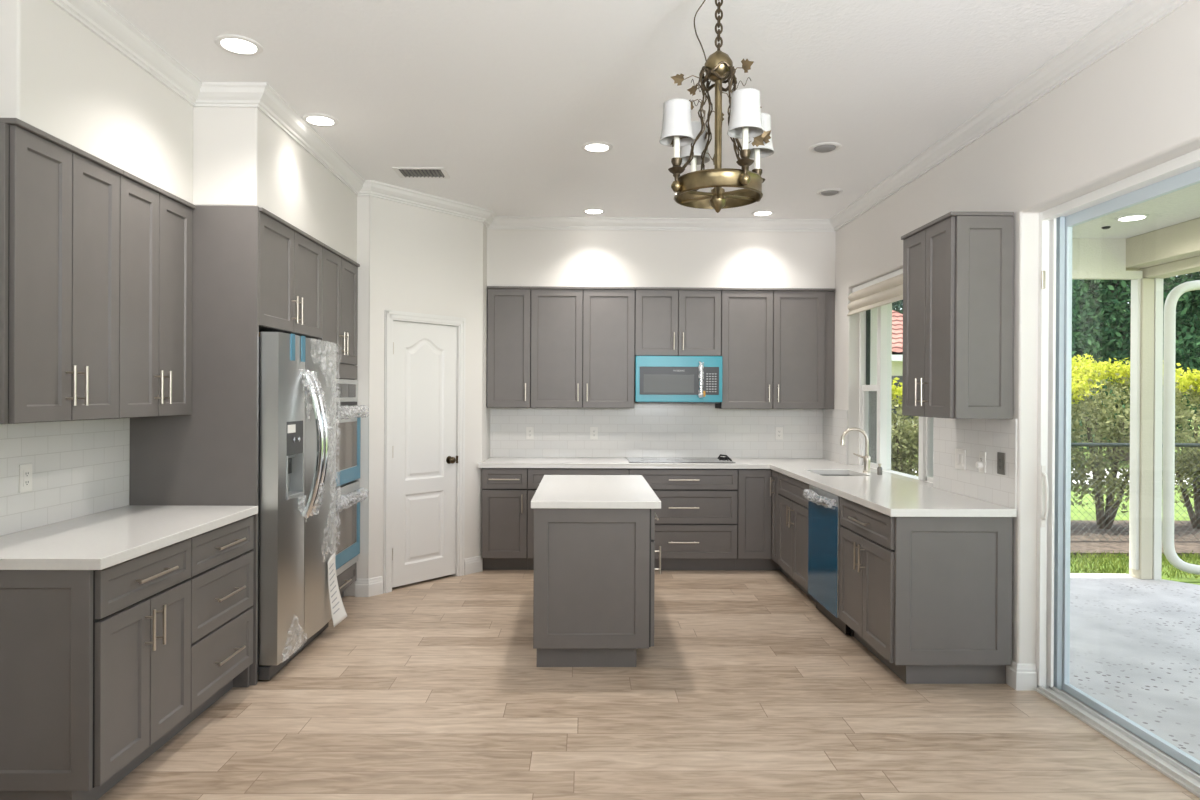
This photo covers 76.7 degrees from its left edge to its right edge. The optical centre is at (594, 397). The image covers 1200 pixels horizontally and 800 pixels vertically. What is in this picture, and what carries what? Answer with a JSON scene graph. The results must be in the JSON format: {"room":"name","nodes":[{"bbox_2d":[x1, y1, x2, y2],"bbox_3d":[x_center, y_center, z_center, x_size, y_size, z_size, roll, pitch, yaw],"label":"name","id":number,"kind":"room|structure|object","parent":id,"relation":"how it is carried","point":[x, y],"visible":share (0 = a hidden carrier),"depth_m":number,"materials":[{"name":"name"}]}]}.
{"room":"kitchen","nodes":[
{"label":"kitchen","id":0,"kind":"room"},
{"bbox_2d":[0,0,192,203],"bbox_3d":[-2.189,-1.271,3.253,0.322,0.594,1.190,0,0,-1],"label":"wall","id":1,"kind":"structure","parent":0,"point":[58,77],"depth_m":3.05,"materials":[{"name":"white paint"}]},
{"bbox_2d":[129,452,129,494],"bbox_3d":[-2.430,-0.050,1.305,0.200,3.030,11.276,0,0,-1],"label":"wall","id":2,"kind":"structure","parent":0,"point":[129,452],"depth_m":3.86,"materials":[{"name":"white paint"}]},
{"bbox_2d":[0,118,122,423],"bbox_3d":[-2.162,-0.440,2.928,0.355,1.062,0.620,0,0,-1],"label":"upper cabinet","id":3,"kind":"object","parent":2,"relation":"attached to","point":[60,202],"visible":1,"depth_m":2.85,"materials":[{"name":"grey wood"}]},
{"bbox_2d":[0,418,129,535],"bbox_3d":[-2.353,0.299,3.206,0.008,0.515,1.274,0,0,-1],"label":"wall tile","id":4,"kind":"structure","parent":2,"relation":"attached to","point":[80,468],"depth_m":3.35,"materials":[{"name":"white tile"}]},
{"bbox_2d":[19,463,31,492],"bbox_3d":[-2.344,0.332,3.125,0.009,0.115,0.070,0,0,-1],"label":"wall outlet","id":5,"kind":"object","parent":4,"relation":"attached to","point":[25,470],"visible":1,"depth_m":3.12,"materials":[{"name":"white plastic"}]},
{"bbox_2d":[23,469,29,486],"bbox_3d":[-2.341,0.332,3.126,0.003,0.068,0.034,0,0,-1],"label":"receptacle","id":6,"kind":"object","parent":5,"relation":"attached to","point":[26,472],"depth_m":3.12,"materials":[{"name":"white plastic"}]},
{"bbox_2d":[115,170,194,418],"bbox_3d":[-2.170,-0.441,3.538,0.355,1.062,0.600,0,0,-1],"label":"upper cabinet","id":7,"kind":"object","parent":2,"relation":"attached to","point":[155,247],"visible":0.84,"depth_m":3.50,"materials":[{"name":"grey wood"}]},
{"bbox_2d":[193,107,356,261],"bbox_3d":[-2.049,-1.273,4.702,0.640,0.594,1.705,0,0,-1],"label":"wall","id":8,"kind":"structure","parent":0,"point":[241,157],"depth_m":3.96,"materials":[{"name":"white paint"}]},
{"bbox_2d":[259,207,324,338],"bbox_3d":[-2.008,-0.672,4.330,0.660,0.602,0.930,0,0,-1],"label":"upper cabinet","id":9,"kind":"object","parent":8,"relation":"attached to","point":[290,259],"visible":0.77,"depth_m":4.26,"materials":[{"name":"grey wood"}]},
{"bbox_2d":[50,0,1190,231],"bbox_3d":[-0.061,-1.506,1.233,4.520,0.094,10.854,0,0,-1],"label":"trim","id":10,"kind":"structure","parent":8,"relation":"attached to","point":[1137,16],"depth_m":4.02,"materials":[{"name":"white paint"}]},
{"bbox_2d":[344,196,368,595],"bbox_3d":[-2.020,-0.057,5.596,0.735,3.030,0.075,0,0,-1],"label":"wall","id":11,"kind":"structure","parent":0,"point":[362,365],"depth_m":5.56,"materials":[{"name":"white paint"}]},
{"bbox_2d":[368,196,482,577],"bbox_3d":[-1.342,-0.055,6.008,0.110,3.030,1.089,0,0,40],"label":"wall","id":12,"kind":"structure","parent":0,"point":[424,261],"depth_m":5.89,"materials":[{"name":"white paint"}]},
{"bbox_2d":[355,576,382,596],"bbox_3d":[-1.656,1.394,5.578,0.204,0.132,0.062,0,0,-27],"label":"baseboard","id":13,"kind":"structure","parent":12,"relation":"attached to","point":[364,587],"depth_m":5.56,"materials":[{"name":"white paint"}]},
{"bbox_2d":[383,309,465,592],"bbox_3d":[-1.343,0.404,5.965,0.150,2.117,0.772,0,0,40],"label":"door","id":14,"kind":"structure","parent":12,"relation":"in","point":[424,354],"depth_m":5.95,"materials":[{"name":"white paint"}]},
{"bbox_2d":[464,555,482,574],"bbox_3d":[-1.010,1.395,6.315,0.016,0.132,0.187,0,0,40],"label":"baseboard","id":15,"kind":"structure","parent":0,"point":[472,564],"depth_m":6.30,"materials":[{"name":"white paint"}]},
{"bbox_2d":[481,223,489,559],"bbox_3d":[-1.002,-0.054,6.678,0.100,3.030,0.571,0,0,-1],"label":"wall","id":16,"kind":"structure","parent":0,"point":[485,411],"depth_m":6.55,"materials":[{"name":"white paint"}]},
{"bbox_2d":[103,0,1132,218],"bbox_3d":[-0.081,-1.678,1.445,5.060,0.250,11.500,0,0,-1],"label":"ceiling","id":17,"kind":"structure","parent":0,"point":[503,96],"depth_m":3.68,"materials":[{"name":"white paint"}]},
{"bbox_2d":[214,34,262,55],"bbox_3d":[-1.580,-1.562,3.368,0.196,0.007,0.196,0,0,-1],"label":"recessed light","id":18,"kind":"object","parent":17,"relation":"in","point":[235,44],"visible":1,"depth_m":3.36,"materials":[{"name":"white paint"}]},
{"bbox_2d":[302,114,338,126],"bbox_3d":[-1.550,-1.563,4.284,0.196,0.007,0.196,0,0,-1],"label":"recessed light","id":19,"kind":"object","parent":17,"relation":"in","point":[321,120],"visible":1,"depth_m":4.28,"materials":[{"name":"white paint"}]},
{"bbox_2d":[392,167,449,178],"bbox_3d":[-1.204,-1.562,5.281,0.354,0.011,0.240,0,0,-1],"label":"ceiling vent","id":20,"kind":"object","parent":17,"relation":"in","point":[403,172],"visible":1,"depth_m":5.27,"materials":[{"name":"white metal"}]},
{"bbox_2d":[582,208,605,213],"bbox_3d":[-0.006,-1.560,6.361,0.196,0.007,0.196,0,0,-1],"label":"recessed light","id":21,"kind":"object","parent":17,"relation":"in","point":[589,210],"visible":1,"depth_m":6.35,"materials":[{"name":"white paint"}]},
{"bbox_2d":[581,142,612,152],"bbox_3d":[0.014,-1.556,4.724,0.196,0.007,0.196,0,0,-1],"label":"recessed light","id":22,"kind":"object","parent":17,"relation":"in","point":[594,147],"visible":1,"depth_m":4.72,"materials":[{"name":"white paint"}]},
{"bbox_2d":[659,0,773,212],"bbox_3d":[0.442,-1.105,2.705,0.361,0.896,0.355,0,0,22],"label":"chandelier","id":23,"kind":"object","parent":17,"relation":"hanging from","point":[746,122],"visible":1,"depth_m":2.65,"materials":[{"name":"gold metal"}]},
{"bbox_2d":[751,210,774,215],"bbox_3d":[1.420,-1.553,6.400,0.196,0.007,0.196,0,0,-1],"label":"recessed light","id":24,"kind":"object","parent":17,"relation":"in","point":[760,212],"visible":1,"depth_m":6.39,"materials":[{"name":"white paint"}]},
{"bbox_2d":[809,142,841,152],"bbox_3d":[1.430,-1.544,4.711,0.196,0.018,0.196,0,0,-1],"label":"recessed light","id":25,"kind":"object","parent":17,"relation":"in","point":[826,147],"visible":1,"depth_m":4.68,"materials":[{"name":"white paint"}]},
{"bbox_2d":[816,188,842,195],"bbox_3d":[1.775,-1.544,5.734,0.196,0.018,0.196,0,0,-1],"label":"recessed light","id":26,"kind":"object","parent":17,"relation":"in","point":[825,192],"visible":1,"depth_m":5.70,"materials":[{"name":"white paint"}]},
{"bbox_2d":[98,570,1199,799],"bbox_3d":[-0.136,1.537,1.352,4.820,0.120,11.300,0,0,-1],"label":"floor","id":27,"kind":"structure","parent":0,"point":[435,688],"depth_m":3.47,"materials":[{"name":"brown wood"}]},
{"bbox_2d":[0,538,190,799],"bbox_3d":[-2.006,1.027,2.915,0.660,0.874,0.631,0,0,-1],"label":"base cabinet","id":28,"kind":"object","parent":27,"relation":"on","point":[95,665],"visible":0.88,"depth_m":2.62,"materials":[{"name":"grey wood"}]},
{"bbox_2d":[0,505,257,569],"bbox_3d":[-2.024,0.569,3.216,0.652,0.040,1.252,0,0,-1],"label":"countertop","id":29,"kind":"structure","parent":28,"relation":"on","point":[105,539],"depth_m":3.02,"materials":[{"name":"white stone"}]},
{"bbox_2d":[129,206,258,684],"bbox_3d":[-2.036,0.245,3.856,0.640,2.434,0.020,0,0,-1],"label":"panel","id":30,"kind":"object","parent":27,"relation":"on","point":[208,456],"visible":0.56,"depth_m":3.85,"materials":[{"name":"grey paint"}]},
{"bbox_2d":[169,516,253,739],"bbox_3d":[-2.014,1.026,3.535,0.660,0.874,0.610,0,0,-1],"label":"base cabinet","id":31,"kind":"object","parent":27,"relation":"on","point":[222,560],"visible":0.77,"depth_m":3.50,"materials":[{"name":"grey wood"}]},
{"bbox_2d":[257,332,346,679],"bbox_3d":[-1.908,0.560,4.351,0.828,1.803,0.925,0,0,-1],"label":"refrigerator","id":32,"kind":"object","parent":27,"relation":"on","point":[299,595],"visible":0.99,"depth_m":4.12,"materials":[{"name":"grey metal"}]},
{"bbox_2d":[317,244,359,597],"bbox_3d":[-2.025,0.242,5.175,0.662,2.434,0.752,0,0,-1],"label":"tall cabinet","id":33,"kind":"object","parent":27,"relation":"on","point":[339,272],"visible":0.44,"depth_m":5.20,"materials":[{"name":"grey paint"}]},
{"bbox_2d":[335,379,368,575],"bbox_3d":[-1.961,0.534,5.176,0.689,1.323,0.740,0,0,-1],"label":"double wall oven","id":34,"kind":"object","parent":33,"relation":"in","point":[348,440],"visible":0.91,"depth_m":5.26,"materials":[{"name":"grey metal"}]},
{"bbox_2d":[482,468,527,569],"bbox_3d":[-0.760,1.025,6.621,0.381,0.874,0.645,0,0,-1],"label":"base cabinet","id":35,"kind":"object","parent":27,"relation":"on","point":[504,490],"visible":0.88,"depth_m":6.35,"materials":[{"name":"grey wood"}]},
{"bbox_2d":[527,468,628,569],"bbox_3d":[-0.144,1.028,6.630,0.850,0.874,0.645,0,0,-1],"label":"base cabinet","id":36,"kind":"object","parent":27,"relation":"on","point":[535,475],"visible":0.2,"depth_m":6.34,"materials":[{"name":"grey wood"}]},
{"bbox_2d":[533,508,660,666],"bbox_3d":[0.013,1.034,4.417,0.696,0.874,0.641,0,0,-1],"label":"base cabinet","id":37,"kind":"object","parent":27,"relation":"on","point":[594,569],"visible":0.86,"depth_m":4.10,"materials":[{"name":"grey wood"}]},
{"bbox_2d":[531,475,660,508],"bbox_3d":[-0.002,0.576,4.746,0.700,0.040,1.350,0,0,-1],"label":"countertop","id":38,"kind":"structure","parent":37,"relation":"on","point":[553,491],"depth_m":4.40,"materials":[{"name":"white stone"}]},
{"bbox_2d":[629,468,737,569],"bbox_3d":[0.740,1.033,6.641,0.915,0.874,0.645,0,0,-1],"label":"base cabinet","id":39,"kind":"object","parent":27,"relation":"on","point":[696,526],"visible":0.81,"depth_m":6.37,"materials":[{"name":"grey wood"}]},
{"bbox_2d":[735,469,788,577],"bbox_3d":[1.648,1.038,6.566,0.897,0.874,0.821,0,0,-1],"label":"base cabinet","id":40,"kind":"object","parent":27,"relation":"on","point":[757,510],"visible":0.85,"depth_m":6.37,"materials":[{"name":"grey wood"}]},
{"bbox_2d":[478,457,1016,516],"bbox_3d":[0.581,0.577,5.403,3.085,0.040,3.146,0,0,-1],"label":"countertop","id":41,"kind":"structure","parent":40,"relation":"on","point":[891,496],"depth_m":5.20,"materials":[{"name":"white stone"}]},
{"bbox_2d":[626,457,735,462],"bbox_3d":[0.743,0.551,6.687,0.905,0.007,0.490,0,0,-1],"label":"cooktop","id":42,"kind":"object","parent":41,"relation":"in","point":[630,459],"visible":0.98,"depth_m":6.61,"materials":[{"name":"black glass"}]},
{"bbox_2d":[718,454,731,460],"bbox_3d":[1.117,0.517,6.517,0.120,0.059,0.067,0,0,-1],"label":"cable bundle","id":43,"kind":"object","parent":42,"relation":"on","point":[726,457],"visible":1,"depth_m":6.50,"materials":[{"name":"black plastic"}]},
{"bbox_2d":[822,475,851,475],"bbox_3d":[1.811,0.691,5.678,0.376,0.173,0.496,0,0,-1],"label":"sink","id":44,"kind":"object","parent":41,"relation":"in","point":[822,475],"visible":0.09,"depth_m":5.91,"materials":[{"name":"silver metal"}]},
{"bbox_2d":[840,427,870,472],"bbox_3d":[1.975,0.395,5.745,0.225,0.336,0.081,0,0,20],"label":"faucet","id":45,"kind":"object","parent":41,"relation":"on","point":[866,459],"visible":1,"depth_m":5.70,"materials":[{"name":"silver metal"}]},
{"bbox_2d":[877,463,881,474],"bbox_3d":[2.078,0.522,5.530,0.036,0.084,0.036,0,0,-1],"label":"soap dispenser","id":46,"kind":"object","parent":41,"relation":"on","point":[879,469],"visible":1,"depth_m":5.52,"materials":[{"name":"grey"}]},
{"bbox_2d":[778,473,815,602],"bbox_3d":[1.780,1.040,5.724,0.655,0.874,0.862,0,0,-1],"label":"base cabinet","id":47,"kind":"object","parent":27,"relation":"on","point":[792,503],"visible":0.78,"depth_m":5.70,"materials":[{"name":"grey wood"}]},
{"bbox_2d":[804,485,853,636],"bbox_3d":[1.758,1.042,4.986,0.688,0.872,0.602,0,0,-1],"label":"dishwasher","id":48,"kind":"object","parent":27,"relation":"on","point":[824,506],"visible":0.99,"depth_m":4.92,"materials":[{"name":"blue metal"}]},
{"bbox_2d":[839,497,1011,683],"bbox_3d":[1.799,1.043,4.276,0.655,0.874,0.811,0,0,-1],"label":"base cabinet","id":49,"kind":"object","parent":27,"relation":"on","point":[930,598],"visible":0.88,"depth_m":3.88,"materials":[{"name":"grey wood"}]},
{"bbox_2d":[487,229,835,288],"bbox_3d":[0.587,-1.264,6.826,3.070,0.594,0.312,0,0,-1],"label":"wall","id":50,"kind":"structure","parent":0,"point":[515,257],"depth_m":6.67,"materials":[{"name":"white paint"}]},
{"bbox_2d":[487,286,530,407],"bbox_3d":[-0.755,-0.441,6.776,0.381,1.062,0.350,0,0,-1],"label":"upper cabinet","id":51,"kind":"object","parent":50,"relation":"attached to","point":[508,307],"visible":0.94,"depth_m":6.65,"materials":[{"name":"grey wood"}]},
{"bbox_2d":[531,286,634,407],"bbox_3d":[-0.106,-0.438,6.785,0.914,1.062,0.350,0,0,-1],"label":"upper cabinet","id":52,"kind":"object","parent":50,"relation":"attached to","point":[583,338],"visible":1,"depth_m":6.66,"materials":[{"name":"grey wood"}]},
{"bbox_2d":[635,287,721,355],"bbox_3d":[0.733,-0.665,6.796,0.760,0.600,0.350,0,0,-1],"label":"upper cabinet","id":53,"kind":"object","parent":50,"relation":"attached to","point":[669,321],"visible":0.91,"depth_m":6.67,"materials":[{"name":"grey wood"}]},
{"bbox_2d":[634,356,722,403],"bbox_3d":[0.731,-0.155,6.749,0.756,0.412,0.442,0,0,-1],"label":"microwave","id":54,"kind":"object","parent":53,"relation":"attached to","point":[658,379],"visible":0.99,"depth_m":6.58,"materials":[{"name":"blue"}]},
{"bbox_2d":[715,288,835,408],"bbox_3d":[1.614,-0.429,6.808,1.003,1.062,0.350,0,0,-1],"label":"upper cabinet","id":55,"kind":"object","parent":50,"relation":"attached to","point":[778,344],"visible":0.94,"depth_m":6.68,"materials":[{"name":"grey wood"}]},
{"bbox_2d":[834,0,1199,663],"bbox_3d":[2.314,-0.026,1.419,0.250,3.030,11.176,0,0,-1],"label":"wall","id":56,"kind":"structure","parent":0,"point":[1134,110],"depth_m":3.85,"materials":[{"name":"white paint"}]},
{"bbox_2d":[847,268,902,315],"bbox_3d":[2.171,-0.787,5.568,0.106,0.252,1.560,0,0,-1],"label":"roman shade","id":57,"kind":"object","parent":56,"relation":"attached to","point":[888,288],"visible":0.66,"depth_m":5.74,"materials":[{"name":"beige fabric"}]},
{"bbox_2d":[850,465,932,486],"bbox_3d":[2.171,0.579,5.571,0.100,0.029,1.574,0,0,-1],"label":"window sill slab","id":58,"kind":"structure","parent":56,"relation":"attached to","point":[857,466],"depth_m":5.36,"materials":[{"name":"white stone"}]},
{"bbox_2d":[858,303,933,482],"bbox_3d":[2.271,-0.161,5.571,0.090,1.515,1.580,0,0,-1],"label":"window","id":59,"kind":"structure","parent":56,"relation":"in","point":[874,400],"depth_m":5.90,"materials":[{"name":"white metal"}]},
{"bbox_2d":[823,409,1014,508],"bbox_3d":[2.129,0.341,5.436,0.008,0.467,3.123,0,0,-1],"label":"wall tile","id":60,"kind":"structure","parent":56,"relation":"attached to","point":[990,436],"depth_m":4.35,"materials":[{"name":"white tile"}]},
{"bbox_2d":[955,449,965,469],"bbox_3d":[2.134,0.362,4.430,0.010,0.118,0.118,0,0,-1],"label":"light switch","id":61,"kind":"object","parent":60,"relation":"attached to","point":[960,455],"visible":1,"depth_m":4.41,"materials":[{"name":"white plastic"}]},
{"bbox_2d":[975,451,985,472],"bbox_3d":[2.125,0.357,4.185,0.034,0.115,0.070,0,0,-1],"label":"wall outlet","id":62,"kind":"object","parent":60,"relation":"attached to","point":[981,464],"visible":1,"depth_m":4.17,"materials":[{"name":"white plastic"}]},
{"bbox_2d":[975,461,982,467],"bbox_3d":[2.120,0.372,4.185,0.025,0.038,0.038,0,0,-1],"label":"light","id":63,"kind":"object","parent":62,"relation":"attached to","point":[979,464],"depth_m":4.17,"materials":[{"name":"white plastic"}]},
{"bbox_2d":[997,452,1004,474],"bbox_3d":[2.140,0.348,3.995,0.009,0.115,0.070,0,0,-1],"label":"wall outlet","id":64,"kind":"object","parent":60,"relation":"attached to","point":[1000,456],"visible":1,"depth_m":3.99,"materials":[{"name":"grey plastic"}]},
{"bbox_2d":[999,457,1001,469],"bbox_3d":[2.137,0.348,3.995,0.003,0.068,0.034,0,0,-1],"label":"receptacle","id":65,"kind":"object","parent":64,"relation":"attached to","point":[1000,458],"depth_m":3.99,"materials":[{"name":"black plastic"}]},
{"bbox_2d":[901,211,1013,418],"bbox_3d":[1.967,-0.422,4.192,0.354,1.062,0.617,0,0,-1],"label":"upper cabinet","id":66,"kind":"object","parent":56,"relation":"attached to","point":[958,266],"visible":1,"depth_m":3.90,"materials":[{"name":"grey wood"}]},
{"bbox_2d":[1014,419,1016,508],"bbox_3d":[2.150,0.344,3.872,0.008,0.469,0.007,0,0,-1],"label":"trim","id":67,"kind":"structure","parent":56,"relation":"attached to","point":[1015,506],"depth_m":3.87,"materials":[{"name":"white paint"}]},
{"bbox_2d":[1006,660,1036,690],"bbox_3d":[2.184,1.417,3.900,0.104,0.132,0.126,0,0,-1],"label":"baseboard","id":68,"kind":"structure","parent":56,"relation":"attached to","point":[1019,676],"depth_m":3.84,"materials":[{"name":"white paint"}]},
{"bbox_2d":[1035,148,1199,797],"bbox_3d":[2.345,0.278,1.792,0.164,2.422,4.124,0,0,-1],"label":"door","id":69,"kind":"structure","parent":56,"relation":"in","point":[1056,223],"depth_m":3.80,"materials":[{"name":"white metal"}]},
{"bbox_3d":[-0.122,-0.051,7.075,4.970,3.030,0.200,0,0,-1],"label":"wall","id":70,"kind":"structure","parent":0,"visible":0},
{"bbox_2d":[490,402,822,457],"bbox_3d":[0.577,0.286,6.981,3.070,0.555,0.008,0,0,-1],"label":"wall tile","id":71,"kind":"structure","parent":70,"relation":"attached to","point":[696,430],"depth_m":6.98,"materials":[{"name":"white tile"}]},
{"bbox_2d":[526,427,533,438],"bbox_3d":[-0.595,0.327,6.957,0.070,0.115,0.009,0,0,-1],"label":"wall outlet","id":72,"kind":"object","parent":71,"relation":"attached to","point":[529,430],"visible":1,"depth_m":6.96,"materials":[{"name":"white plastic"}]},
{"bbox_2d":[528,429,531,436],"bbox_3d":[-0.595,0.327,6.954,0.034,0.068,0.003,0,0,-1],"label":"receptacle","id":73,"kind":"object","parent":72,"relation":"attached to","point":[529,430],"depth_m":6.95,"materials":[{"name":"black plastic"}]},
{"bbox_2d":[590,427,597,438],"bbox_3d":[-0.007,0.328,6.965,0.070,0.115,0.009,0,0,-1],"label":"wall outlet","id":74,"kind":"object","parent":71,"relation":"attached to","point":[593,430],"visible":1,"depth_m":6.96,"materials":[{"name":"white plastic"}]},
{"bbox_2d":[592,429,595,436],"bbox_3d":[-0.007,0.328,6.962,0.034,0.068,0.003,0,0,-1],"label":"receptacle","id":75,"kind":"object","parent":74,"relation":"attached to","point":[593,430],"depth_m":6.96,"materials":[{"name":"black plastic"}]},
{"bbox_2d":[775,427,782,439],"bbox_3d":[1.699,0.331,6.988,0.070,0.115,0.009,0,0,-1],"label":"wall outlet","id":76,"kind":"object","parent":71,"relation":"attached to","point":[778,430],"visible":1,"depth_m":6.99,"materials":[{"name":"white plastic"}]},
{"label":"outside","id":77,"kind":"structure","parent":0,"visible":0},
{"bbox_2d":[907,420,1199,582],"bbox_3d":[14.138,1.583,63.400,150.000,0.180,113.600,0,0,-1],"label":"lawn","id":78,"kind":"structure","parent":77,"point":[1181,516],"depth_m":10.31,"materials":[{"name":"plant"}]},
{"bbox_2d":[892,300,902,313],"bbox_3d":[14.042,-3.515,36.706,6.836,10.168,4.722,0,0,-1],"label":"tree","id":79,"kind":"object","parent":78,"relation":"on","point":[896,306],"visible":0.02,"depth_m":35.68,"materials":[{"name":"green plant"}]},
{"bbox_2d":[891,310,918,439],"bbox_3d":[6.041,-1.168,27.081,12.100,5.400,10.300,0,0,-1],"label":"house","id":80,"kind":"structure","parent":78,"relation":"on","point":[897,318],"depth_m":22.62,"materials":[{"name":"beige"}]},
{"bbox_2d":[1070,520,1199,557],"bbox_3d":[15.378,1.595,8.537,29.000,0.050,1.950,0,0,-1],"label":"mulch bed","id":81,"kind":"object","parent":78,"relation":"on","point":[1085,535],"depth_m":8.18,"materials":[{"name":"brown soil"}]},
{"bbox_2d":[891,377,911,471],"bbox_3d":[2.783,0.603,8.688,1.704,1.846,1.145,0,0,-1],"label":"shrub","id":82,"kind":"object","parent":81,"relation":"on","point":[896,378],"visible":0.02,"depth_m":8.50,"materials":[{"name":"green plant"}]},
{"bbox_2d":[891,382,918,475],"bbox_3d":[3.604,0.613,8.771,1.648,1.831,1.318,0,0,-1],"label":"shrub","id":83,"kind":"object","parent":81,"relation":"on","point":[912,449],"visible":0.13,"depth_m":8.64,"materials":[{"name":"green plant"}]},
{"bbox_2d":[1071,373,1103,502],"bbox_3d":[4.951,0.609,8.835,1.666,1.855,1.204,0,0,-6],"label":"shrub","id":84,"kind":"object","parent":81,"relation":"on","point":[1075,386],"visible":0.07,"depth_m":8.51,"materials":[{"name":"green plant"}]},
{"bbox_2d":[1071,353,1189,528],"bbox_3d":[5.873,0.511,8.897,1.711,2.059,1.260,0,0,-8],"label":"shrub","id":85,"kind":"object","parent":81,"relation":"on","point":[1100,370],"visible":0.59,"depth_m":8.71,"materials":[{"name":"green plant"}]},
{"bbox_2d":[1071,443,1199,540],"bbox_3d":[11.636,1.047,8.110,14.746,1.070,0.048,0,0,-1],"label":"fence","id":86,"kind":"object","parent":81,"relation":"on","point":[1079,445],"visible":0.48,"depth_m":8.02,"materials":[{"name":"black metal"}]},
{"bbox_2d":[1162,367,1199,528],"bbox_3d":[7.122,0.543,8.865,1.872,2.009,1.283,0,0,-1],"label":"shrub","id":87,"kind":"object","parent":81,"relation":"on","point":[1191,381],"visible":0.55,"depth_m":8.80,"materials":[{"name":"green plant"}]},
{"bbox_2d":[1070,550,1199,579],"bbox_3d":[5.644,1.539,6.991,6.541,0.090,1.048,0,0,-1],"label":"grass","id":88,"kind":"structure","parent":78,"relation":"on","point":[1122,568],"depth_m":6.99,"materials":[{"name":"green plant"}]},
{"bbox_2d":[1071,271,1199,460],"bbox_3d":[13.630,-3.212,19.157,6.916,9.635,4.557,0,0,-4],"label":"tree","id":89,"kind":"object","parent":78,"relation":"on","point":[1094,336],"visible":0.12,"depth_m":18.04,"materials":[{"name":"green plant"}]},
{"bbox_2d":[1103,272,1199,429],"bbox_3d":[17.299,-2.481,20.415,6.840,8.204,4.654,0,0,4],"label":"tree","id":90,"kind":"object","parent":78,"relation":"on","point":[1194,296],"visible":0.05,"depth_m":19.44,"materials":[{"name":"green plant"}]},
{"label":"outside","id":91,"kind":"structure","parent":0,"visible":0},
{"bbox_2d":[1072,183,1199,238],"bbox_3d":[3.773,-1.428,1.048,2.640,0.250,10.800,0,0,-1],"label":"ceiling","id":92,"kind":"structure","parent":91,"point":[1183,205],"depth_m":5.52,"materials":[{"name":"white paint"}]},
{"bbox_2d":[1072,238,1125,270],"bbox_3d":[3.381,-1.184,6.343,2.000,0.265,0.200,0,0,-1],"label":"wall","id":93,"kind":"structure","parent":92,"relation":"attached to","point":[1108,254],"depth_m":6.25,"materials":[{"name":"beige paint"}]},
{"bbox_2d":[1072,270,1142,279],"bbox_3d":[3.451,-1.018,6.275,2.140,0.065,0.060,0,0,-1],"label":"header rail","id":94,"kind":"object","parent":93,"relation":"attached to","point":[1076,274],"visible":0.36,"depth_m":6.25,"materials":[{"name":"beige paint"}]},
{"bbox_2d":[1115,214,1148,220],"bbox_3d":[3.907,-1.306,5.514,0.200,0.012,0.200,0,0,-1],"label":"recessed light","id":95,"kind":"object","parent":92,"relation":"in","point":[1132,217],"visible":1,"depth_m":5.49,"materials":[{"name":"white paint"}]},
{"bbox_2d":[1126,218,1199,278],"bbox_3d":[4.647,-1.136,1.085,0.390,0.325,10.850,0,0,-1],"label":"beam","id":96,"kind":"structure","parent":92,"relation":"attached to","point":[1174,250],"depth_m":5.90,"materials":[{"name":"beige paint"}]},
{"bbox_2d":[1162,280,1199,574],"bbox_3d":[5.211,0.243,6.188,0.951,2.578,0.328,0,0,-1],"label":"downspout","id":97,"kind":"object","parent":96,"relation":"attached to","point":[1174,295],"visible":1,"depth_m":6.27,"materials":[{"name":"white metal"}]},
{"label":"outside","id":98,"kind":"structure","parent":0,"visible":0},
{"bbox_2d":[1069,573,1199,760],"bbox_3d":[4.005,1.555,1.083,3.145,0.088,10.850,0,0,-1],"label":"floor","id":99,"kind":"structure","parent":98,"point":[1135,642],"depth_m":4.52,"materials":[{"name":"concrete"}]},
{"bbox_2d":[1129,278,1162,579],"bbox_3d":[4.581,0.260,6.321,0.195,2.485,0.145,0,0,-1],"label":"patio post","id":100,"kind":"object","parent":99,"relation":"on","point":[1146,346],"visible":1,"depth_m":6.25,"materials":[{"name":"beige paint"}]},
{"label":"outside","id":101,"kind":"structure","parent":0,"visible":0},
{"bbox_2d":[914,468,1192,484],"bbox_3d":[14.788,1.595,15.205,150.000,0.015,3.000,0,0,-1],"label":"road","id":102,"kind":"structure","parent":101,"point":[1090,473],"depth_m":14.99,"materials":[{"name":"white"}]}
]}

